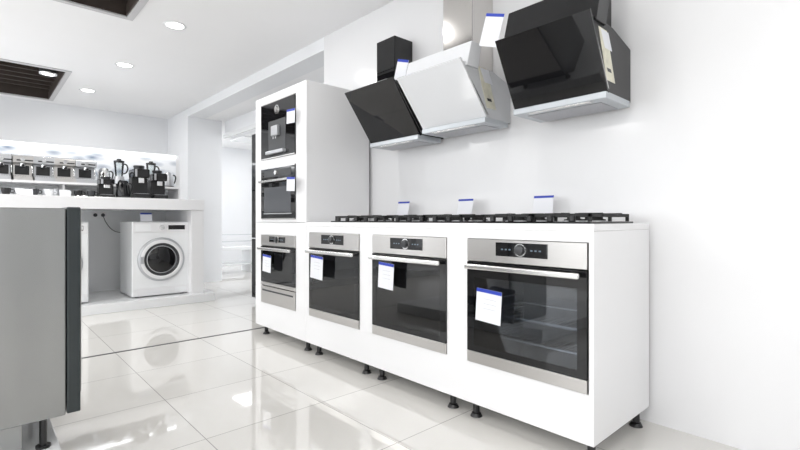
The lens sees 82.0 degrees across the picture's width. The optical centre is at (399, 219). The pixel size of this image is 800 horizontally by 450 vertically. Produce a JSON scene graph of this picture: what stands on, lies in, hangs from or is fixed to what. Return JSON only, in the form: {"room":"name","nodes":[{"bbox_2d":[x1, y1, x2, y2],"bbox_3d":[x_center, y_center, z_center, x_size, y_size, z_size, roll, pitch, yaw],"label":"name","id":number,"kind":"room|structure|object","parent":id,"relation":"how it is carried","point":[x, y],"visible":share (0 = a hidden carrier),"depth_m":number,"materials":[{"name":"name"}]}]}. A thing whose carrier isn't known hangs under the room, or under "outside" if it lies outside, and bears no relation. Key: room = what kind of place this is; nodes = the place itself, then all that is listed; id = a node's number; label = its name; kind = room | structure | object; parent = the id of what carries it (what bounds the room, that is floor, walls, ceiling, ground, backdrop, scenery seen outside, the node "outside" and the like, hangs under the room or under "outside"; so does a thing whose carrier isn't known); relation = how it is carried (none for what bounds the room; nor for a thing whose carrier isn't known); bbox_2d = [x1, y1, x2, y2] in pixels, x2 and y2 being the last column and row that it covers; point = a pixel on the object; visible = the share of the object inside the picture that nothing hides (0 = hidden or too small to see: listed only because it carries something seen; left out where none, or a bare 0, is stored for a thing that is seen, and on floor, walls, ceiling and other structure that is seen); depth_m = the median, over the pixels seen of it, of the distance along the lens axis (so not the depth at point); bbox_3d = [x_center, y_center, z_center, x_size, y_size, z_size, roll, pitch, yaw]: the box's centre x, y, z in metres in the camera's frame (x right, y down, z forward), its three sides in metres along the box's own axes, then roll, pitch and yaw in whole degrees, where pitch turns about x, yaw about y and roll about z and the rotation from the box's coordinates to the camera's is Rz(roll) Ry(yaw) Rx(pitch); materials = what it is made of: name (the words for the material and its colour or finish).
{"room":"appliance store","nodes":[
{"label":"appliance store","id":0,"kind":"room"},
{"bbox_2d":[0,96,167,154],"bbox_3d":[-6.510,-0.405,5.491,6.880,2.750,0.200,0,0,-43],"label":"wall","id":1,"kind":"structure","parent":0,"point":[22,120],"depth_m":6.91,"materials":[{"name":"paint"}]},
{"bbox_2d":[168,116,221,281],"bbox_3d":[-3.451,-0.305,7.633,0.520,2.550,1.200,0,0,-43],"label":"pillar","id":2,"kind":"structure","parent":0,"point":[197,142],"depth_m":7.22,"materials":[{"name":"paint"}]},
{"bbox_2d":[0,0,393,118],"bbox_3d":[-2.424,-1.740,1.063,6.880,0.080,11.850,0,0,-43],"label":"ceiling","id":3,"kind":"structure","parent":0,"point":[223,43],"depth_m":4.41,"materials":[{"name":"paint"}]},
{"bbox_2d":[0,58,71,100],"bbox_3d":[-5.095,-1.844,5.197,2.060,0.312,1.750,0,0,-43],"label":"ceiling recess","id":4,"kind":"structure","parent":3,"relation":"in","point":[19,78],"depth_m":5.91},
{"bbox_2d":[79,88,95,92],"bbox_3d":[-4.089,-1.697,6.024,0.188,0.006,0.188,0,0,-43],"label":"recessed light","id":5,"kind":"object","parent":3,"relation":"in","point":[81,89],"visible":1,"depth_m":6.02,"materials":[{"name":"white ceramic"}]},
{"bbox_2d":[53,0,148,20],"bbox_3d":[-2.324,-1.844,2.319,2.230,0.312,2.260,0,0,-43],"label":"ceiling recess","id":6,"kind":"structure","parent":3,"relation":"in","point":[122,7],"depth_m":3.72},
{"bbox_2d":[114,62,133,67],"bbox_3d":[-3.018,-1.697,5.040,0.188,0.006,0.188,0,0,-43],"label":"recessed light","id":7,"kind":"object","parent":3,"relation":"in","point":[120,64],"visible":1,"depth_m":5.02,"materials":[{"name":"white ceramic"}]},
{"bbox_2d":[163,21,186,29],"bbox_3d":[-1.962,-1.697,4.013,0.188,0.006,0.188,0,0,-43],"label":"recessed light","id":8,"kind":"object","parent":3,"relation":"in","point":[175,25],"visible":1,"depth_m":4.01,"materials":[{"name":"white ceramic"}]},
{"bbox_2d":[222,147,253,262],"bbox_3d":[-3.438,-0.305,10.435,3.300,2.550,0.200,0,0,-43],"label":"wall","id":9,"kind":"structure","parent":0,"point":[236,163],"depth_m":10.14,"materials":[{"name":"paint"}]},
{"bbox_2d":[225,110,255,137],"bbox_3d":[-2.321,-1.455,6.975,0.150,0.250,1.300,0,0,-43],"label":"lintel","id":10,"kind":"object","parent":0,"point":[247,119],"depth_m":6.99,"materials":[{"name":"white paint"}]},
{"bbox_2d":[168,37,323,125],"bbox_3d":[-2.218,-1.680,6.097,0.250,0.200,4.730,0,0,-43],"label":"beam","id":11,"kind":"structure","parent":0,"point":[310,58],"depth_m":5.33,"materials":[{"name":"paint"}]},
{"bbox_2d":[205,66,323,149],"bbox_3d":[-1.536,-1.630,8.175,3.570,0.100,7.000,0,0,-43],"label":"ceiling","id":12,"kind":"structure","parent":0,"point":[317,75],"depth_m":6.52,"materials":[{"name":"paint"}]},
{"bbox_2d":[230,135,251,143],"bbox_3d":[-2.672,-1.565,9.236,1.240,0.029,0.640,0,0,-43],"label":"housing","id":13,"kind":"object","parent":12,"relation":"attached to","point":[243,139],"visible":0.38,"depth_m":8.86,"materials":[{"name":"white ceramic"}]},
{"bbox_2d":[50,265,741,449],"bbox_3d":[-1.772,1.020,3.026,10.900,0.100,14.250,0,0,-43],"label":"floor","id":14,"kind":"structure","parent":0,"point":[250,389],"depth_m":2.46,"materials":[{"name":"tile"}]},
{"bbox_2d":[22,419,60,449],"bbox_3d":[-2.218,0.920,1.696,1.440,0.100,1.700,0,0,-43],"label":"display platform","id":15,"kind":"object","parent":14,"relation":"on","point":[30,432],"visible":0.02,"depth_m":1.85,"materials":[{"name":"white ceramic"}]},
{"bbox_2d":[0,207,83,449],"bbox_3d":[-1.668,0.410,1.822,0.620,0.920,0.610,0,0,-43],"label":"cabinet","id":16,"kind":"object","parent":15,"relation":"on","point":[40,248],"visible":1,"depth_m":1.71,"materials":[{"name":"grey"}]},
{"bbox_2d":[0,140,214,315],"bbox_3d":[-4.357,0.050,4.368,4.720,1.840,1.170,0,0,-43],"label":"shelving","id":17,"kind":"object","parent":14,"relation":"on","point":[105,295],"depth_m":5.43,"materials":[{"name":"white paint"}]},
{"bbox_2d":[0,153,13,179],"bbox_3d":[-4.161,-0.556,4.798,0.200,0.279,0.285,0,0,-43],"label":"espresso machine","id":18,"kind":"object","parent":17,"relation":"on","point":[5,159],"visible":0.96,"depth_m":4.79,"materials":[{"name":"silver metal"}]},
{"bbox_2d":[1,187,14,193],"bbox_3d":[-3.787,-0.276,4.430,0.080,0.068,0.094,0,0,12],"label":"coffee cup","id":19,"kind":"object","parent":17,"relation":"on","point":[4,190],"visible":0.91,"depth_m":4.40,"materials":[{"name":"grey ceramic"}]},
{"bbox_2d":[15,188,24,194],"bbox_3d":[-3.711,-0.276,4.501,0.080,0.068,0.094,0,0,12],"label":"coffee cup","id":20,"kind":"object","parent":17,"relation":"on","point":[17,190],"visible":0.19,"depth_m":4.46,"materials":[{"name":"white ceramic"}]},
{"bbox_2d":[10,154,34,179],"bbox_3d":[-4.036,-0.556,4.913,0.200,0.279,0.285,0,0,-43],"label":"espresso machine","id":21,"kind":"object","parent":17,"relation":"on","point":[22,167],"visible":0.85,"depth_m":4.88,"materials":[{"name":"metal"}]},
{"bbox_2d":[21,189,32,194],"bbox_3d":[-3.604,-0.272,4.444,0.090,0.059,0.020,0,0,-43],"label":"price tag","id":22,"kind":"object","parent":17,"relation":"on","point":[23,191],"visible":0.86,"depth_m":4.44,"materials":[{"name":"white paper"}]},
{"bbox_2d":[30,188,41,194],"bbox_3d":[-3.632,-0.276,4.574,0.080,0.068,0.094,0,0,12],"label":"coffee cup","id":23,"kind":"object","parent":17,"relation":"on","point":[35,191],"visible":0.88,"depth_m":4.55,"materials":[{"name":"grey ceramic"}]},
{"bbox_2d":[0,187,74,195],"bbox_3d":[-3.798,-0.282,4.632,0.950,0.080,0.070,0,0,-43],"label":"tins","id":24,"kind":"object","parent":17,"relation":"on","point":[55,190],"visible":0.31,"depth_m":4.74,"materials":[{"name":"silver metal"}]},
{"bbox_2d":[32,156,54,180],"bbox_3d":[-3.905,-0.556,5.034,0.200,0.279,0.285,0,0,-43],"label":"espresso machine","id":25,"kind":"object","parent":17,"relation":"on","point":[43,169],"visible":0.84,"depth_m":5.00,"materials":[{"name":"silver metal"}]},
{"bbox_2d":[44,189,56,194],"bbox_3d":[-3.544,-0.276,4.654,0.080,0.068,0.094,0,0,12],"label":"coffee cup","id":26,"kind":"object","parent":17,"relation":"on","point":[46,191],"visible":0.95,"depth_m":4.62,"materials":[{"name":"white ceramic"}]},
{"bbox_2d":[53,157,75,181],"bbox_3d":[-3.768,-0.556,5.160,0.200,0.279,0.285,0,0,-43],"label":"espresso machine","id":27,"kind":"object","parent":17,"relation":"on","point":[64,168],"visible":0.88,"depth_m":5.13,"materials":[{"name":"metal"}]},
{"bbox_2d":[59,190,70,195],"bbox_3d":[-3.384,-0.272,4.647,0.090,0.059,0.020,0,0,-43],"label":"price tag","id":28,"kind":"object","parent":17,"relation":"on","point":[62,192],"visible":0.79,"depth_m":4.65,"materials":[{"name":"white paper"}]},
{"bbox_2d":[73,190,85,195],"bbox_3d":[-3.366,-0.276,4.819,0.080,0.068,0.094,0,0,12],"label":"coffee cup","id":29,"kind":"object","parent":17,"relation":"on","point":[76,192],"visible":0.91,"depth_m":4.78,"materials":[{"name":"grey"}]},
{"bbox_2d":[81,222,88,302],"bbox_3d":[-3.653,0.445,4.800,0.600,0.850,0.610,0,0,-43],"label":"washing machine","id":30,"kind":"object","parent":17,"relation":"on","point":[84,233],"visible":0.05,"depth_m":4.78,"materials":[{"name":"white metal"}]},
{"bbox_2d":[75,159,96,182],"bbox_3d":[-3.623,-0.556,5.294,0.200,0.279,0.285,0,0,-43],"label":"espresso machine","id":31,"kind":"object","parent":17,"relation":"on","point":[84,169],"visible":0.89,"depth_m":5.26,"materials":[{"name":"silver metal"}]},
{"bbox_2d":[0,179,179,198],"bbox_3d":[-4.575,-0.328,4.442,4.500,0.175,0.435,0,0,-43],"label":"shelf","id":32,"kind":"object","parent":17,"relation":"attached to","point":[172,192],"depth_m":5.20,"materials":[{"name":"white paint"}]},
{"bbox_2d":[87,191,97,196],"bbox_3d":[-3.283,-0.276,4.896,0.080,0.068,0.094,0,0,12],"label":"coffee cup","id":33,"kind":"object","parent":17,"relation":"on","point":[89,193],"visible":0.92,"depth_m":4.87,"materials":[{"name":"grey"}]},
{"bbox_2d":[0,194,203,210],"bbox_3d":[-4.408,-0.177,4.335,4.600,0.125,1.150,0,0,-43],"label":"countertop","id":34,"kind":"structure","parent":17,"relation":"on","point":[6,200],"depth_m":4.77,"materials":[{"name":"white paint"}]},
{"bbox_2d":[97,168,113,179],"bbox_3d":[-3.490,-0.514,5.430,0.146,0.195,0.139,0,0,-1],"label":"electric kettle","id":35,"kind":"object","parent":17,"relation":"on","point":[105,172],"visible":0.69,"depth_m":5.39,"materials":[{"name":"silver metal"}]},
{"bbox_2d":[91,212,119,232],"bbox_3d":[-3.551,0.086,5.673,0.426,0.373,0.060,0,0,-31],"label":"wall socket","id":36,"kind":"object","parent":17,"relation":"attached to","point":[93,214],"visible":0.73,"depth_m":5.62,"materials":[{"name":"white plastic"}]},
{"bbox_2d":[97,176,114,196],"bbox_3d":[-3.200,-0.356,5.007,0.140,0.229,0.200,0,0,-43],"label":"coffee maker","id":37,"kind":"object","parent":17,"relation":"on","point":[105,185],"visible":0.88,"depth_m":4.97,"materials":[{"name":"black plastic"}]},
{"bbox_2d":[114,159,127,183],"bbox_3d":[-3.375,-0.575,5.535,0.146,0.316,0.134,0,0,-3],"label":"blender","id":38,"kind":"object","parent":17,"relation":"on","point":[116,178],"visible":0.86,"depth_m":5.53,"materials":[{"name":"silver metal"}]},
{"bbox_2d":[114,162,123,175],"bbox_3d":[-3.381,-0.613,5.534,0.109,0.176,0.109,0,0,-43],"label":"jar","id":39,"kind":"object","parent":38,"relation":"on","point":[122,173],"depth_m":5.56,"materials":[{"name":"clear glass"}]},
{"bbox_2d":[115,180,132,197],"bbox_3d":[-3.051,-0.340,5.073,0.146,0.195,0.139,0,0,-1],"label":"electric kettle","id":40,"kind":"object","parent":17,"relation":"on","point":[122,187],"visible":0.96,"depth_m":5.03,"materials":[{"name":"black plastic"}]},
{"bbox_2d":[129,165,150,197],"bbox_3d":[-2.970,-0.431,5.246,0.160,0.379,0.280,0,0,-43],"label":"coffee maker","id":41,"kind":"object","parent":17,"relation":"on","point":[138,175],"visible":0.96,"depth_m":5.20,"materials":[{"name":"black plastic"}]},
{"bbox_2d":[146,161,159,178],"bbox_3d":[-3.118,-0.575,5.772,0.146,0.316,0.134,0,0,-3],"label":"blender","id":42,"kind":"object","parent":17,"relation":"on","point":[150,162],"visible":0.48,"depth_m":5.78,"materials":[{"name":"silver metal"}]},
{"bbox_2d":[120,222,187,297],"bbox_3d":[-2.918,0.445,5.478,0.600,0.850,0.610,0,0,-43],"label":"washing machine","id":43,"kind":"object","parent":17,"relation":"on","point":[153,255],"visible":0.99,"depth_m":5.26,"materials":[{"name":"white metal"}]},
{"bbox_2d":[140,213,151,221],"bbox_3d":[-2.912,-0.031,5.279,0.120,0.098,0.030,0,0,-43],"label":"price tag","id":44,"kind":"object","parent":43,"relation":"on","point":[145,217],"visible":1,"depth_m":5.28,"materials":[{"name":"white paper"}]},
{"bbox_2d":[148,246,175,271],"bbox_3d":[-2.722,0.450,5.265,0.300,0.300,0.023,0,0,-43],"label":"door","id":45,"kind":"structure","parent":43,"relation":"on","point":[160,258],"depth_m":5.26,"materials":[{"name":"black glass"}]},
{"bbox_2d":[148,170,167,198],"bbox_3d":[-2.845,-0.411,5.403,0.150,0.339,0.280,0,0,-43],"label":"coffee maker","id":46,"kind":"object","parent":17,"relation":"on","point":[156,181],"visible":0.84,"depth_m":5.36,"materials":[{"name":"black plastic"}]},
{"bbox_2d":[164,172,175,186],"bbox_3d":[-2.975,-0.514,5.906,0.146,0.195,0.139,0,0,-1],"label":"electric kettle","id":47,"kind":"object","parent":17,"relation":"on","point":[170,182],"visible":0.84,"depth_m":5.87,"materials":[{"name":"silver metal"}]},
{"bbox_2d":[81,327,264,358],"bbox_3d":[-3.533,0.969,2.022,6.350,0.003,0.020,0,0,-43],"label":"trim","id":48,"kind":"structure","parent":14,"relation":"on","point":[260,327],"depth_m":3.60,"materials":[{"name":"grey metal"}]},
{"bbox_2d":[222,234,251,271],"bbox_3d":[-2.938,0.620,8.787,1.600,0.700,0.500,0,0,-43],"label":"bench","id":49,"kind":"object","parent":14,"relation":"on","point":[246,262],"visible":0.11,"depth_m":8.68,"materials":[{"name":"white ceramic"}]},
{"bbox_2d":[252,134,255,298],"bbox_3d":[-1.374,-0.020,5.400,0.555,1.980,0.600,0,0,-43],"label":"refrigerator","id":50,"kind":"object","parent":14,"relation":"on","point":[253,135],"visible":0.07,"depth_m":5.42,"materials":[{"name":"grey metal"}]},
{"bbox_2d":[256,80,368,350],"bbox_3d":[-0.748,-0.025,3.839,0.594,1.990,0.823,0,0,-43],"label":"housing","id":51,"kind":"object","parent":14,"relation":"on","point":[331,158],"depth_m":3.51,"materials":[{"name":"white laminate"}]},
{"bbox_2d":[257,235,295,291],"bbox_3d":[-0.825,0.330,3.791,0.503,0.416,0.556,0,0,-43],"label":"oven","id":52,"kind":"object","parent":51,"relation":"in","point":[282,275],"visible":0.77,"depth_m":3.61,"materials":[{"name":"glass"}]},
{"bbox_2d":[262,254,270,272],"bbox_3d":[-1.064,0.347,3.671,0.003,0.144,0.145,0,0,-43],"label":"price tag","id":53,"kind":"object","parent":52,"relation":"attached to","point":[266,258],"visible":1,"depth_m":3.67,"materials":[{"name":"white paper"}]},
{"bbox_2d":[258,164,295,218],"bbox_3d":[-0.841,-0.215,3.775,0.448,0.416,0.556,0,0,-43],"label":"built-in oven","id":54,"kind":"object","parent":51,"relation":"in","point":[276,202],"visible":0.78,"depth_m":3.63,"materials":[{"name":"black glass"}]},
{"bbox_2d":[286,177,294,190],"bbox_3d":[-0.807,-0.266,3.397,0.003,0.110,0.123,0,0,-43],"label":"price tag","id":55,"kind":"object","parent":54,"relation":"attached to","point":[290,180],"visible":1,"depth_m":3.40,"materials":[{"name":"white paper"}]},
{"bbox_2d":[261,93,295,160],"bbox_3d":[-0.838,-0.725,3.779,0.438,0.456,0.556,0,0,-43],"label":"coffee machine","id":56,"kind":"object","parent":51,"relation":"in","point":[278,138],"visible":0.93,"depth_m":3.62,"materials":[{"name":"black glass"}]},
{"bbox_2d":[265,148,285,154],"bbox_3d":[-0.988,-0.539,3.640,0.030,0.025,0.280,0,0,-43],"label":"drip tray","id":57,"kind":"object","parent":56,"relation":"on","point":[273,151],"depth_m":3.63,"materials":[{"name":"silver metal"}]},
{"bbox_2d":[286,108,294,123],"bbox_3d":[-0.812,-0.772,3.417,0.003,0.111,0.124,0,0,-43],"label":"price tag","id":58,"kind":"object","parent":56,"relation":"attached to","point":[290,112],"visible":1,"depth_m":3.42,"materials":[{"name":"white paper"}]},
{"bbox_2d":[306,222,648,449],"bbox_3d":[0.252,0.492,2.762,0.584,0.955,2.112,0,0,-43],"label":"kitchen cabinet","id":59,"kind":"object","parent":14,"relation":"on","point":[618,394],"depth_m":2.10,"materials":[{"name":"white paint"}]},
{"bbox_2d":[305,233,359,328],"bbox_3d":[-0.304,0.387,3.227,0.503,0.594,0.581,0,0,-43],"label":"built-in oven","id":60,"kind":"object","parent":59,"relation":"in","point":[335,298],"visible":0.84,"depth_m":3.05,"materials":[{"name":"glass"}]},
{"bbox_2d":[310,255,322,279],"bbox_3d":[-0.569,0.323,3.135,0.003,0.165,0.159,0,0,-43],"label":"price tag","id":61,"kind":"object","parent":60,"relation":"attached to","point":[316,269],"visible":1,"depth_m":3.13,"materials":[{"name":"white paper"}]},
{"bbox_2d":[331,215,428,221],"bbox_3d":[-0.133,-0.009,3.150,0.445,0.046,0.550,0,0,-43],"label":"gas hob","id":62,"kind":"object","parent":59,"relation":"in","point":[363,218],"visible":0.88,"depth_m":3.00,"materials":[{"name":"black metal"}]},
{"bbox_2d":[397,201,409,214],"bbox_3d":[0.021,-0.060,3.352,0.027,0.148,0.120,0,0,-43],"label":"price tag","id":63,"kind":"object","parent":59,"relation":"on","point":[403,207],"visible":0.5,"depth_m":3.35,"materials":[{"name":"white paper"}]},
{"bbox_2d":[368,235,446,353],"bbox_3d":[0.184,0.387,2.697,0.503,0.594,0.591,0,0,-43],"label":"built-in oven","id":64,"kind":"object","parent":59,"relation":"in","point":[414,312],"visible":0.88,"depth_m":2.52,"materials":[{"name":"metal"}]},
{"bbox_2d":[378,262,393,290],"bbox_3d":[-0.081,0.317,2.605,0.003,0.155,0.138,0,0,-43],"label":"price tag","id":65,"kind":"object","parent":64,"relation":"attached to","point":[386,270],"visible":1,"depth_m":2.60,"materials":[{"name":"white paper"}]},
{"bbox_2d":[386,214,504,222],"bbox_3d":[0.274,-0.009,2.709,0.445,0.046,0.570,0,0,-43],"label":"gas hob","id":66,"kind":"object","parent":59,"relation":"in","point":[441,218],"visible":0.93,"depth_m":2.55,"materials":[{"name":"black metal"}]},
{"bbox_2d":[457,199,473,219],"bbox_3d":[0.413,-0.060,2.927,0.027,0.148,0.120,0,0,-43],"label":"price tag","id":67,"kind":"object","parent":59,"relation":"on","point":[465,206],"visible":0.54,"depth_m":2.93,"materials":[{"name":"white paper"}]},
{"bbox_2d":[307,222,648,231],"bbox_3d":[0.252,0.030,2.762,0.584,0.030,2.112,0,0,-43],"label":"countertop","id":68,"kind":"structure","parent":59,"relation":"on","point":[486,226],"depth_m":2.12,"materials":[{"name":"white paint"}]},
{"bbox_2d":[464,238,588,394],"bbox_3d":[0.681,0.387,2.159,0.503,0.594,0.596,0,0,-43],"label":"built-in oven","id":69,"kind":"object","parent":59,"relation":"in","point":[542,335],"visible":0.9,"depth_m":2.10,"materials":[{"name":"glass"}]},
{"bbox_2d":[475,287,501,325],"bbox_3d":[0.400,0.391,2.084,0.003,0.157,0.146,0,0,-43],"label":"price tag","id":70,"kind":"object","parent":69,"relation":"attached to","point":[488,302],"visible":1,"depth_m":2.08,"materials":[{"name":"white paper"}]},
{"bbox_2d":[532,195,553,212],"bbox_3d":[0.784,-0.060,2.525,0.027,0.148,0.120,0,0,-43],"label":"price tag","id":71,"kind":"object","parent":59,"relation":"on","point":[541,204],"visible":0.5,"depth_m":2.52,"materials":[{"name":"white paper"}]},
{"bbox_2d":[477,213,632,223],"bbox_3d":[0.735,-0.009,2.209,0.445,0.046,0.570,0,0,-43],"label":"gas hob","id":72,"kind":"object","parent":59,"relation":"in","point":[590,218],"visible":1,"depth_m":2.06,"materials":[{"name":"black metal"}]},
{"bbox_2d":[324,0,799,449],"bbox_3d":[1.800,-0.405,1.743,0.250,2.750,7.120,0,0,-43],"label":"wall","id":73,"kind":"structure","parent":0,"point":[705,150],"depth_m":2.08,"materials":[{"name":"paint"}]},
{"bbox_2d":[345,35,442,150],"bbox_3d":[-0.045,-0.922,3.196,0.487,0.796,0.520,0,0,-43],"label":"hood","id":74,"kind":"object","parent":73,"relation":"attached to","point":[382,108],"visible":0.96,"depth_m":3.15,"materials":[{"name":"black glass"}]},
{"bbox_2d":[394,59,408,79],"bbox_3d":[0.008,-0.957,2.933,0.110,0.146,0.003,0,0,30],"label":"price tag","id":75,"kind":"object","parent":74,"relation":"attached to","point":[402,65],"visible":0.82,"depth_m":2.93,"materials":[{"name":"white paper"}]},
{"bbox_2d":[397,0,509,137],"bbox_3d":[0.328,-1.109,2.792,0.487,1.121,0.500,0,0,-43],"label":"hood","id":76,"kind":"object","parent":73,"relation":"attached to","point":[454,91],"visible":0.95,"depth_m":2.73,"materials":[{"name":"white glass"}]},
{"bbox_2d":[495,0,629,122],"bbox_3d":[0.811,-1.097,2.283,0.468,1.106,0.485,0,0,-43],"label":"hood","id":77,"kind":"object","parent":73,"relation":"attached to","point":[560,59],"visible":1,"depth_m":2.17,"materials":[{"name":"black glass"}]},
{"bbox_2d":[479,13,504,46],"bbox_3d":[0.482,-0.998,2.417,0.139,0.190,0.003,0,0,30],"label":"price tag","id":78,"kind":"object","parent":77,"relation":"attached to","point":[493,22],"visible":1,"depth_m":2.42,"materials":[{"name":"white paper"}]},
{"bbox_3d":[-1.056,-0.305,5.605,0.150,2.550,2.430,0,0,-43],"label":"wall alcove","id":79,"kind":"structure","parent":0,"visible":0},
{"bbox_2d":[223,123,255,137],"bbox_3d":[-2.370,-0.200,6.889,0.040,2.340,1.340,0,0,-43],"label":"light","id":80,"kind":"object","parent":79,"relation":"attached to","point":[253,126],"depth_m":6.89,"materials":[{"name":"white paint"}]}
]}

